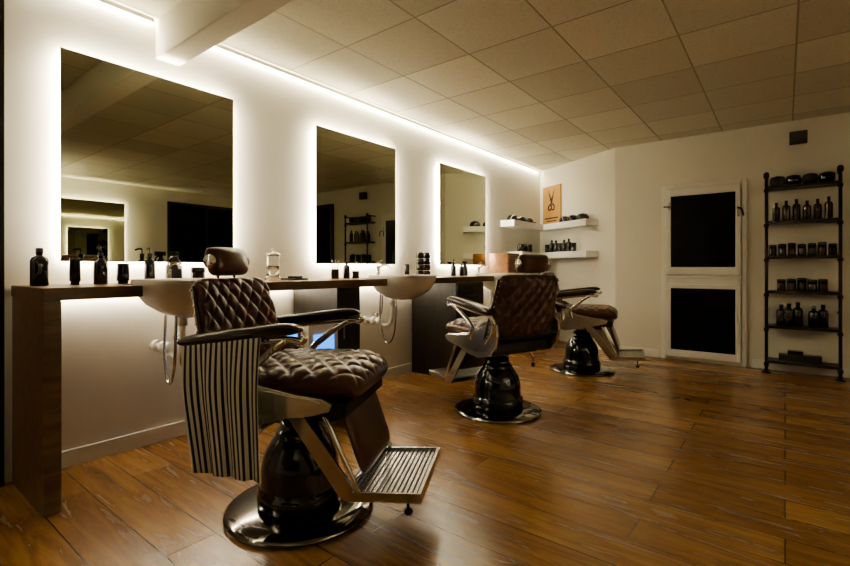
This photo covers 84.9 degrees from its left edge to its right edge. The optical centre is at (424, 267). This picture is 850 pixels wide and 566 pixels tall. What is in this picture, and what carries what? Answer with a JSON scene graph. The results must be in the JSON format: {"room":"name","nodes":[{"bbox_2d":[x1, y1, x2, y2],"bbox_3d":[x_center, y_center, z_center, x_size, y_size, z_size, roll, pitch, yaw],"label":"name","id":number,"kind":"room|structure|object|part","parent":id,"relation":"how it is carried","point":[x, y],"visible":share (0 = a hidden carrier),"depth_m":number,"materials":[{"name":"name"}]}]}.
{"room":"salon","nodes":[
{"label":"salon","id":0,"kind":"room"},
{"bbox_2d":[4,0,539,483],"bbox_3d":[-1.037,-0.220,3.642,0.100,2.540,9.090,0,0,38],"label":"wall","id":1,"kind":"structure","parent":0,"point":[114,385],"depth_m":2.87,"materials":[{"name":"paint"}]},
{"bbox_2d":[0,0,3,486],"bbox_3d":[-2.112,-0.220,2.148,0.030,2.540,0.250,0,0,38],"label":"trim","id":2,"kind":"structure","parent":1,"relation":"attached to","point":[1,1],"depth_m":2.23,"materials":[{"name":"black"}]},
{"bbox_2d":[60,47,232,262],"bbox_3d":[-1.607,-0.588,2.787,0.045,1.105,0.950,0,0,38],"label":"wall mirror","id":3,"kind":"object","parent":1,"relation":"attached to","point":[146,160],"visible":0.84,"depth_m":2.69,"materials":[{"name":"silver glass"}]},
{"bbox_2d":[62,363,411,468],"bbox_3d":[-0.116,1.005,4.737,0.016,0.090,6.150,0,0,38],"label":"baseboard","id":4,"kind":"structure","parent":1,"relation":"attached to","point":[86,453],"depth_m":2.68,"materials":[{"name":"white paint"}]},
{"bbox_2d":[316,125,395,263],"bbox_3d":[-0.592,-0.588,4.098,0.045,1.105,0.955,0,0,38],"label":"wall mirror","id":5,"kind":"object","parent":1,"relation":"attached to","point":[356,177],"visible":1,"depth_m":4.04,"materials":[{"name":"silver glass"}]},
{"bbox_2d":[439,163,485,264],"bbox_3d":[0.441,-0.588,5.432,0.045,1.105,0.970,0,0,38],"label":"wall mirror","id":6,"kind":"object","parent":1,"relation":"attached to","point":[462,193],"visible":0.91,"depth_m":5.37,"materials":[{"name":"silver glass"}]},
{"bbox_3d":[0.439,-0.588,5.434,0.039,1.101,0.966,0,0,38],"label":"backing panel","id":7,"kind":"part","parent":6,"relation":"part of","materials":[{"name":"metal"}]},
{"bbox_2d":[0,340,849,565],"bbox_3d":[1.597,1.100,1.736,6.600,0.100,9.300,0,0,38],"label":"floor","id":8,"kind":"structure","parent":0,"point":[662,461],"depth_m":2.19,"materials":[{"name":"brown wood"}]},
{"bbox_2d":[11,274,538,517],"bbox_3d":[-0.209,0.568,4.152,0.584,0.965,5.190,0,0,38],"label":"countertop","id":9,"kind":"structure","parent":8,"relation":"on","point":[36,310],"depth_m":2.17,"materials":[{"name":"brown wood"}]},
{"bbox_3d":[-1.788,0.596,2.134,0.520,0.909,0.065,0,0,38],"label":"panel","id":10,"kind":"part","parent":9,"relation":"part of","materials":[{"name":"brown wood"}]},
{"bbox_2d":[29,248,48,285],"bbox_3d":[-1.831,-0.005,2.208,0.072,0.180,0.071,0,0,38],"label":"bottle","id":11,"kind":"object","parent":9,"relation":"on","point":[38,264],"visible":0.98,"depth_m":2.18,"materials":[{"name":"black glass"}]},
{"bbox_2d":[69,258,80,284],"bbox_3d":[-1.746,0.018,2.319,0.048,0.135,0.048,0,0,38],"label":"tube","id":12,"kind":"object","parent":9,"relation":"on","point":[74,263],"visible":0.95,"depth_m":2.30,"materials":[{"name":"black plastic"}]},
{"bbox_2d":[93,246,107,284],"bbox_3d":[-1.677,-0.015,2.405,0.066,0.199,0.063,0,0,38],"label":"pump bottle","id":13,"kind":"object","parent":9,"relation":"on","point":[100,266],"visible":0.98,"depth_m":2.38,"materials":[{"name":"black"}]},
{"bbox_2d":[116,263,129,283],"bbox_3d":[-1.627,0.030,2.505,0.060,0.110,0.060,0,0,38],"label":"tube","id":14,"kind":"object","parent":9,"relation":"on","point":[123,272],"visible":1,"depth_m":2.48,"materials":[{"name":"black plastic"}]},
{"bbox_2d":[144,247,154,278],"bbox_3d":[-1.587,-0.017,2.682,0.062,0.204,0.057,0,0,38],"label":"pump bottle","id":15,"kind":"object","parent":9,"relation":"on","point":[149,264],"visible":0.87,"depth_m":2.66,"materials":[{"name":"black"}]},
{"bbox_2d":[131,256,204,385],"bbox_3d":[-1.343,0.283,2.583,0.696,0.706,0.540,0,0,38],"label":"basin","id":16,"kind":"object","parent":9,"relation":"in","point":[170,296],"visible":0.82,"depth_m":2.34,"materials":[{"name":"white ceramic"}]},
{"bbox_3d":[-1.254,0.159,2.514,0.470,0.202,0.540,0,0,38],"label":"bowl","id":17,"kind":"part","parent":16,"relation":"part of","materials":[{"name":"white ceramic"}]},
{"bbox_2d":[165,256,181,277],"bbox_3d":[-1.435,0.007,2.654,0.173,0.155,0.052,0,0,38],"label":"mixer tap","id":18,"kind":"object","parent":9,"relation":"on","point":[168,273],"depth_m":2.67,"materials":[{"name":"silver metal"}]},
{"bbox_2d":[168,251,181,277],"bbox_3d":[-1.482,-0.008,2.757,0.072,0.186,0.076,0,0,38],"label":"spray bottle","id":19,"kind":"object","parent":9,"relation":"on","point":[176,273],"visible":0.53,"depth_m":2.74,"materials":[{"name":"black plastic"}]},
{"bbox_2d":[191,267,204,277],"bbox_3d":[-1.389,0.040,2.846,0.082,0.090,0.080,0,0,38],"label":"jar","id":20,"kind":"object","parent":9,"relation":"on","point":[196,272],"visible":0.73,"depth_m":2.81,"materials":[{"name":"brown plastic"}]},
{"bbox_2d":[264,248,280,280],"bbox_3d":[-1.038,-0.025,3.168,0.110,0.220,0.110,0,0,38],"label":"jar","id":21,"kind":"object","parent":9,"relation":"on","point":[272,258],"visible":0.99,"depth_m":3.13,"materials":[{"name":"clear glass"}]},
{"bbox_2d":[11,274,538,300],"bbox_3d":[-0.227,0.113,4.166,0.539,0.055,5.190,0,0,38],"label":"countertop","id":22,"kind":"structure","parent":9,"relation":"on","point":[53,292],"depth_m":2.26,"materials":[{"name":"brown wood"}]},
{"bbox_2d":[281,276,307,279],"bbox_3d":[-0.933,0.071,3.328,0.150,0.028,0.120,0,0,38],"label":"tray","id":23,"kind":"object","parent":9,"relation":"on","point":[289,277],"visible":0.98,"depth_m":3.30,"materials":[{"name":"black"}]},
{"bbox_2d":[331,260,339,278],"bbox_3d":[-0.708,0.010,3.659,0.072,0.151,0.072,0,0,38],"label":"cup","id":24,"kind":"object","parent":9,"relation":"on","point":[334,272],"visible":1,"depth_m":3.64,"materials":[{"name":"black"}]},
{"bbox_2d":[343,261,349,278],"bbox_3d":[-0.638,0.015,3.782,0.052,0.140,0.051,0,0,38],"label":"bottle","id":25,"kind":"object","parent":9,"relation":"on","point":[346,269],"visible":1,"depth_m":3.76,"materials":[{"name":"black glass"}]},
{"bbox_2d":[352,271,358,277],"bbox_3d":[-0.573,0.055,3.833,0.061,0.060,0.060,0,0,38],"label":"jar","id":26,"kind":"object","parent":9,"relation":"on","point":[355,274],"visible":0.81,"depth_m":3.81,"materials":[{"name":"black glass"}]},
{"bbox_2d":[376,260,390,274],"bbox_3d":[-0.364,0.007,4.038,0.173,0.155,0.052,0,0,38],"label":"mixer tap","id":27,"kind":"object","parent":9,"relation":"on","point":[377,267],"depth_m":4.06,"materials":[{"name":"silver metal"}]},
{"bbox_2d":[362,260,436,343],"bbox_3d":[-0.271,0.283,3.966,0.696,0.706,0.540,0,0,38],"label":"basin","id":28,"kind":"object","parent":9,"relation":"in","point":[399,286],"visible":0.98,"depth_m":3.77,"materials":[{"name":"white ceramic"}]},
{"bbox_3d":[-0.182,0.159,3.897,0.470,0.202,0.540,0,0,38],"label":"bowl","id":29,"kind":"part","parent":28,"relation":"part of","materials":[{"name":"white ceramic"}]},
{"bbox_2d":[404,264,408,273],"bbox_3d":[-0.169,0.025,4.355,0.048,0.120,0.048,0,0,38],"label":"tube","id":30,"kind":"object","parent":9,"relation":"on","point":[406,267],"visible":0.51,"depth_m":4.33,"materials":[{"name":"black plastic"}]},
{"bbox_2d":[416,252,429,274],"bbox_3d":[-0.016,-0.034,4.553,0.076,0.238,0.179,0,0,38],"label":"jars","id":31,"kind":"object","parent":9,"relation":"on","point":[419,255],"visible":0.86,"depth_m":4.50,"materials":[{"name":"black glass"}]},
{"bbox_2d":[451,259,455,275],"bbox_3d":[0.306,-0.005,4.997,0.062,0.181,0.057,0,0,38],"label":"pump bottle","id":32,"kind":"object","parent":9,"relation":"on","point":[453,267],"visible":1,"depth_m":4.98,"materials":[{"name":"black plastic"}]},
{"bbox_2d":[459,264,463,275],"bbox_3d":[0.400,0.020,5.090,0.052,0.130,0.051,0,0,38],"label":"bottle","id":33,"kind":"object","parent":9,"relation":"on","point":[461,268],"visible":1,"depth_m":5.07,"materials":[{"name":"black"}]},
{"bbox_2d":[462,261,467,275],"bbox_3d":[0.449,0.006,5.235,0.060,0.158,0.070,0,0,38],"label":"spray bottle","id":34,"kind":"object","parent":9,"relation":"on","point":[464,262],"visible":0.93,"depth_m":5.21,"materials":[{"name":"black plastic"}]},
{"bbox_2d":[477,262,489,272],"bbox_3d":[0.671,0.007,5.374,0.173,0.155,0.052,0,0,38],"label":"mixer tap","id":35,"kind":"object","parent":9,"relation":"on","point":[478,268],"depth_m":5.39,"materials":[{"name":"silver metal"}]},
{"bbox_2d":[476,262,524,306],"bbox_3d":[0.763,0.283,5.303,0.696,0.706,0.540,0,0,38],"label":"basin","id":36,"kind":"object","parent":9,"relation":"in","point":[490,285],"visible":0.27,"depth_m":5.08,"materials":[{"name":"white ceramic"}]},
{"bbox_3d":[0.853,0.159,5.234,0.470,0.202,0.540,0,0,38],"label":"bowl","id":37,"kind":"part","parent":36,"relation":"part of","materials":[{"name":"white ceramic"}]},
{"bbox_2d":[489,253,519,272],"bbox_3d":[1.025,-0.050,5.935,0.294,0.270,0.320,0,0,38],"label":"chest","id":38,"kind":"object","parent":9,"relation":"on","point":[498,262],"visible":0.84,"depth_m":5.81,"materials":[{"name":"brown wood"}]},
{"bbox_2d":[176,247,440,548],"bbox_3d":[-0.461,0.479,2.025,0.998,1.143,0.730,0,0,11],"label":"barber chair","id":39,"kind":"object","parent":8,"relation":"on","point":[303,497],"visible":0.83,"depth_m":1.88,"materials":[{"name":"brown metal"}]},
{"bbox_3d":[-0.825,0.279,2.094,0.124,0.416,0.632,0,0,11],"label":"edge trim","id":40,"kind":"part","parent":39,"relation":"part of","materials":[{"name":"leather"}]},
{"bbox_2d":[181,338,260,482],"bbox_3d":[-0.747,0.505,1.685,0.335,0.509,0.045,0,0,11],"label":"striped towel","id":41,"kind":"object","parent":39,"relation":"on","point":[219,380],"visible":1,"depth_m":1.68,"materials":[{"name":"fabric"}]},
{"bbox_2d":[192,277,284,353],"bbox_3d":[-0.848,0.259,2.098,0.184,0.431,0.595,0,0,11],"label":"cushion","id":42,"kind":"object","parent":39,"relation":"on","point":[219,303],"depth_m":2.04,"materials":[{"name":"brown leather"}]},
{"bbox_3d":[-0.631,0.681,1.804,0.058,0.158,0.183,0,0,11],"label":"pump lever","id":43,"kind":"part","parent":39,"relation":"part of","materials":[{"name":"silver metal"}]},
{"bbox_3d":[-0.529,0.477,2.328,0.594,0.265,0.026,0,0,11],"label":"panel","id":44,"kind":"part","parent":39,"relation":"part of","materials":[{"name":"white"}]},
{"bbox_3d":[-0.635,0.477,1.768,0.594,0.265,0.026,0,0,11],"label":"panel","id":45,"kind":"part","parent":39,"relation":"part of","materials":[{"name":"white metal"}]},
{"bbox_2d":[258,348,387,397],"bbox_3d":[-0.491,0.444,2.030,0.580,0.141,0.530,0,0,11],"label":"seat cushion","id":46,"kind":"object","parent":39,"relation":"on","point":[309,372],"depth_m":1.82,"materials":[{"name":"brown leather"}]},
{"bbox_3d":[-0.520,0.555,2.036,0.550,0.090,0.500,0,0,11],"label":"seat frame","id":47,"kind":"part","parent":39,"relation":"part of","materials":[{"name":"black leather"}]},
{"bbox_2d":[277,418,339,424],"bbox_3d":[-0.871,0.835,3.236,0.500,0.430,0.290,0,0,38],"label":"stand","id":48,"kind":"object","parent":8,"relation":"on","point":[335,419],"visible":0.09,"depth_m":3.15,"materials":[{"name":"metal"}]},
{"bbox_2d":[289,323,337,349],"bbox_3d":[-0.842,0.490,3.226,0.418,0.260,0.270,0,0,38],"label":"base cabinet","id":49,"kind":"object","parent":48,"relation":"on","point":[313,333],"visible":0.11,"depth_m":3.08,"materials":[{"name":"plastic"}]},
{"bbox_2d":[429,254,566,424],"bbox_3d":[0.490,0.479,3.491,0.730,1.143,0.998,0,0,-31],"label":"barber chair","id":50,"kind":"object","parent":8,"relation":"on","point":[520,318],"visible":1,"depth_m":3.22,"materials":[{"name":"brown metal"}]},
{"bbox_2d":[445,316,487,332],"bbox_3d":[0.506,0.444,3.465,0.530,0.141,0.580,0,0,-31],"label":"seat cushion","id":51,"kind":"object","parent":50,"relation":"on","point":[459,325],"depth_m":3.42,"materials":[{"name":"brown leather"}]},
{"bbox_3d":[0.311,0.477,3.238,0.026,0.265,0.594,0,0,-31],"label":"panel","id":52,"kind":"part","parent":50,"relation":"part of","materials":[{"name":"white metal"}]},
{"bbox_3d":[0.522,0.555,3.440,0.500,0.090,0.550,0,0,-31],"label":"seat frame","id":53,"kind":"part","parent":50,"relation":"part of","materials":[{"name":"black"}]},
{"bbox_3d":[0.682,0.279,3.175,0.632,0.416,0.124,0,0,-31],"label":"edge trim","id":54,"kind":"part","parent":50,"relation":"part of","materials":[{"name":"leather"}]},
{"bbox_2d":[488,274,557,337],"bbox_3d":[0.694,0.259,3.155,0.595,0.431,0.184,0,0,-31],"label":"cushion","id":55,"kind":"object","parent":50,"relation":"on","point":[523,306],"depth_m":3.08,"materials":[{"name":"brown leather"}]},
{"bbox_3d":[0.768,0.681,3.513,0.183,0.158,0.058,0,0,-31],"label":"pump lever","id":56,"kind":"part","parent":50,"relation":"part of","materials":[{"name":"silver metal"}]},
{"bbox_3d":[0.798,0.477,3.534,0.026,0.265,0.594,0,0,-31],"label":"panel","id":57,"kind":"part","parent":50,"relation":"part of","materials":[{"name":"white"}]},
{"bbox_2d":[541,259,644,376],"bbox_3d":[1.688,0.479,4.739,0.998,1.143,0.730,0,0,24],"label":"barber chair","id":58,"kind":"object","parent":8,"relation":"on","point":[581,359],"visible":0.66,"depth_m":4.55,"materials":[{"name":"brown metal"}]},
{"bbox_2d":[541,272,562,303],"bbox_3d":[1.327,0.259,4.898,0.184,0.431,0.595,0,0,24],"label":"cushion","id":59,"kind":"object","parent":58,"relation":"on","point":[559,300],"depth_m":5.02,"materials":[{"name":"brown leather"}]},
{"bbox_3d":[1.472,0.681,4.562,0.058,0.158,0.183,0,0,24],"label":"pump lever","id":60,"kind":"part","parent":58,"relation":"part of","materials":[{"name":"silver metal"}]},
{"bbox_3d":[1.460,0.477,4.528,0.594,0.265,0.026,0,0,24],"label":"panel","id":61,"kind":"part","parent":58,"relation":"part of","materials":[{"name":"white metal"}]},
{"bbox_2d":[565,304,617,319],"bbox_3d":[1.660,0.444,4.752,0.580,0.141,0.530,0,0,24],"label":"seat cushion","id":62,"kind":"object","parent":58,"relation":"on","point":[598,311],"depth_m":4.51,"materials":[{"name":"brown leather"}]},
{"bbox_3d":[1.632,0.555,4.764,0.550,0.090,0.500,0,0,24],"label":"seat frame","id":63,"kind":"part","parent":58,"relation":"part of","materials":[{"name":"black"}]},
{"bbox_2d":[762,165,845,381],"bbox_3d":[3.700,0.045,4.567,0.636,2.010,0.243,0,0,38],"label":"shelf rack","id":64,"kind":"object","parent":8,"relation":"on","point":[840,168],"visible":1,"depth_m":4.48,"materials":[{"name":"black metal"}]},
{"bbox_2d":[779,349,821,363],"bbox_3d":[3.700,0.871,4.591,0.330,0.102,0.110,0,0,38],"label":"product boxes","id":65,"kind":"object","parent":64,"relation":"on","point":[792,355],"visible":1,"depth_m":4.56,"materials":[{"name":"black cardboard"}]},
{"bbox_2d":[776,302,828,327],"bbox_3d":[3.706,0.457,4.574,0.404,0.233,0.113,0,0,38],"label":"bottles","id":66,"kind":"object","parent":64,"relation":"on","point":[788,316],"visible":1,"depth_m":4.57,"materials":[{"name":"black glass"}]},
{"bbox_2d":[772,196,832,220],"bbox_3d":[3.706,-0.576,4.574,0.464,0.212,0.093,0,0,38],"label":"bottles","id":67,"kind":"object","parent":64,"relation":"on","point":[828,206],"visible":0.84,"depth_m":4.53,"materials":[{"name":"black glass"}]},
{"bbox_2d":[777,278,827,291],"bbox_3d":[3.706,0.162,4.574,0.393,0.127,0.102,0,0,38],"label":"jars","id":68,"kind":"object","parent":64,"relation":"on","point":[801,282],"visible":0.99,"depth_m":4.56,"materials":[{"name":"black glass"}]},
{"bbox_2d":[769,242,836,255],"bbox_3d":[3.706,-0.186,4.574,0.525,0.127,0.094,0,0,38],"label":"jars","id":69,"kind":"object","parent":64,"relation":"on","point":[822,246],"visible":0.88,"depth_m":4.53,"materials":[{"name":"black glass"}]},
{"bbox_2d":[770,171,835,185],"bbox_3d":[3.709,-0.871,4.578,0.508,0.105,0.128,0,0,38],"label":"bowls","id":70,"kind":"object","parent":64,"relation":"on","point":[825,176],"visible":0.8,"depth_m":4.54,"materials":[{"name":"black"}]},
{"bbox_2d":[111,0,849,171],"bbox_3d":[1.597,-1.540,1.736,6.600,0.100,9.300,0,0,38],"label":"ceiling","id":71,"kind":"structure","parent":0,"point":[541,85],"depth_m":3.34,"materials":[{"name":"tile"}]},
{"bbox_2d":[97,0,153,21],"bbox_3d":[-2.603,-1.474,1.509,0.032,0.028,3.200,0,0,38],"label":"recessed light","id":72,"kind":"object","parent":71,"relation":"in","point":[108,2],"visible":1,"depth_m":2.65,"materials":[{"name":"beige plastic"}]},
{"bbox_2d":[156,0,294,65],"bbox_3d":[0.948,-1.375,0.898,6.400,0.230,0.140,0,0,38],"label":"ceiling beam","id":73,"kind":"structure","parent":71,"relation":"attached to","point":[190,28],"depth_m":2.51,"materials":[{"name":"white paint"}]},
{"bbox_2d":[215,44,539,172],"bbox_3d":[0.116,-1.474,5.020,0.032,0.028,5.320,0,0,38],"label":"recessed light","id":74,"kind":"object","parent":71,"relation":"in","point":[220,46],"visible":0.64,"depth_m":3.99,"materials":[{"name":"beige plastic"}]},
{"bbox_2d":[540,148,614,343],"bbox_3d":[2.099,-0.220,6.549,0.100,2.540,1.651,0,0,-22],"label":"wall","id":75,"kind":"structure","parent":0,"point":[588,183],"depth_m":6.21,"materials":[{"name":"paint"}]},
{"bbox_2d":[501,213,597,231],"bbox_3d":[1.793,-0.640,6.330,1.082,0.180,1.166,0,0,38],"label":"floating shelf","id":76,"kind":"object","parent":75,"relation":"attached to","point":[515,224],"depth_m":6.30,"materials":[{"name":"white paint"}]},
{"bbox_3d":[1.323,-0.677,6.412,0.198,0.085,0.616,0,0,38],"label":"black caps","id":77,"kind":"part","parent":76,"relation":"part of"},
{"bbox_3d":[2.024,-0.682,6.332,0.166,0.095,0.526,0,0,-22],"label":"black caps","id":78,"kind":"part","parent":76,"relation":"part of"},
{"bbox_2d":[543,184,561,224],"bbox_3d":[1.881,-0.935,6.910,0.032,0.570,0.420,0,0,-22],"label":"poster","id":79,"kind":"object","parent":75,"relation":"attached to","point":[552,195],"visible":0.98,"depth_m":6.88,"materials":[{"name":"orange paper"}]},
{"bbox_2d":[509,250,597,258],"bbox_3d":[1.863,-0.182,6.421,1.082,0.085,0.936,0,0,38],"label":"floating shelf","id":80,"kind":"object","parent":75,"relation":"attached to","point":[568,254],"visible":0.63,"depth_m":6.28,"materials":[{"name":"white paint"}]},
{"bbox_2d":[517,244,531,251],"bbox_3d":[1.404,-0.280,6.533,0.061,0.110,0.410,0,0,38],"label":"products","id":81,"kind":"object","parent":80,"relation":"on","point":[521,247],"visible":0.79,"depth_m":6.46,"materials":[{"name":"black"}]},
{"bbox_2d":[545,239,575,252],"bbox_3d":[1.917,-0.315,6.601,0.073,0.180,0.652,0,0,-22],"label":"products","id":82,"kind":"object","parent":80,"relation":"on","point":[565,246],"visible":0.84,"depth_m":6.58,"materials":[{"name":"black"}]},
{"bbox_2d":[559,334,601,349],"bbox_3d":[2.065,1.005,6.477,0.016,0.090,1.501,0,0,-22],"label":"baseboard","id":83,"kind":"structure","parent":75,"relation":"attached to","point":[565,338],"depth_m":6.62,"materials":[{"name":"white paint"}]},
{"bbox_2d":[615,112,849,367],"bbox_3d":[4.390,-0.220,4.253,5.065,2.540,0.100,0,0,38],"label":"wall","id":84,"kind":"structure","parent":0,"point":[641,170],"depth_m":4.91,"materials":[{"name":"paint"}]},
{"bbox_2d":[666,183,740,274],"bbox_3d":[3.082,-0.412,5.173,0.720,0.975,0.043,0,0,38],"label":"leaf","id":85,"kind":"object","parent":84,"relation":"attached to","point":[703,225],"visible":1,"depth_m":5.15,"materials":[{"name":"white paint"}]},
{"bbox_2d":[663,201,743,215],"bbox_3d":[3.054,-0.649,5.122,0.769,0.202,0.069,0,0,38],"label":"latch","id":86,"kind":"object","parent":85,"relation":"attached to","point":[738,202],"visible":1,"depth_m":4.94,"materials":[{"name":"metal"}]},
{"bbox_2d":[666,278,740,362],"bbox_3d":[3.082,0.552,5.173,0.720,0.915,0.043,0,0,38],"label":"leaf","id":87,"kind":"object","parent":84,"relation":"attached to","point":[703,322],"visible":0.86,"depth_m":5.15,"materials":[{"name":"white paint"}]},
{"bbox_2d":[665,276,740,285],"bbox_3d":[3.061,0.142,5.145,0.720,0.105,0.024,0,0,38],"label":"ledge","id":88,"kind":"object","parent":87,"relation":"attached to","point":[673,277],"visible":1,"depth_m":5.13,"materials":[{"name":"white paint"}]},
{"bbox_2d":[661,178,746,366],"bbox_3d":[3.087,0.050,5.179,0.820,2.000,0.030,0,0,38],"label":"frame","id":89,"kind":"object","parent":84,"relation":"attached to","point":[734,181],"visible":1,"depth_m":5.10,"materials":[{"name":"white paint"}]},
{"bbox_2d":[620,346,849,377],"bbox_3d":[3.388,1.005,4.955,2.570,0.090,0.016,0,0,38],"label":"baseboard","id":90,"kind":"structure","parent":84,"relation":"attached to","point":[755,363],"depth_m":4.72,"materials":[{"name":"white paint"}]},
{"bbox_2d":[789,130,807,144],"bbox_3d":[3.725,-1.300,4.640,0.140,0.120,0.099,0,0,38],"label":"wall speaker","id":91,"kind":"object","parent":84,"relation":"attached to","point":[796,137],"visible":1,"depth_m":4.61,"materials":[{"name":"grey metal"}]}
]}

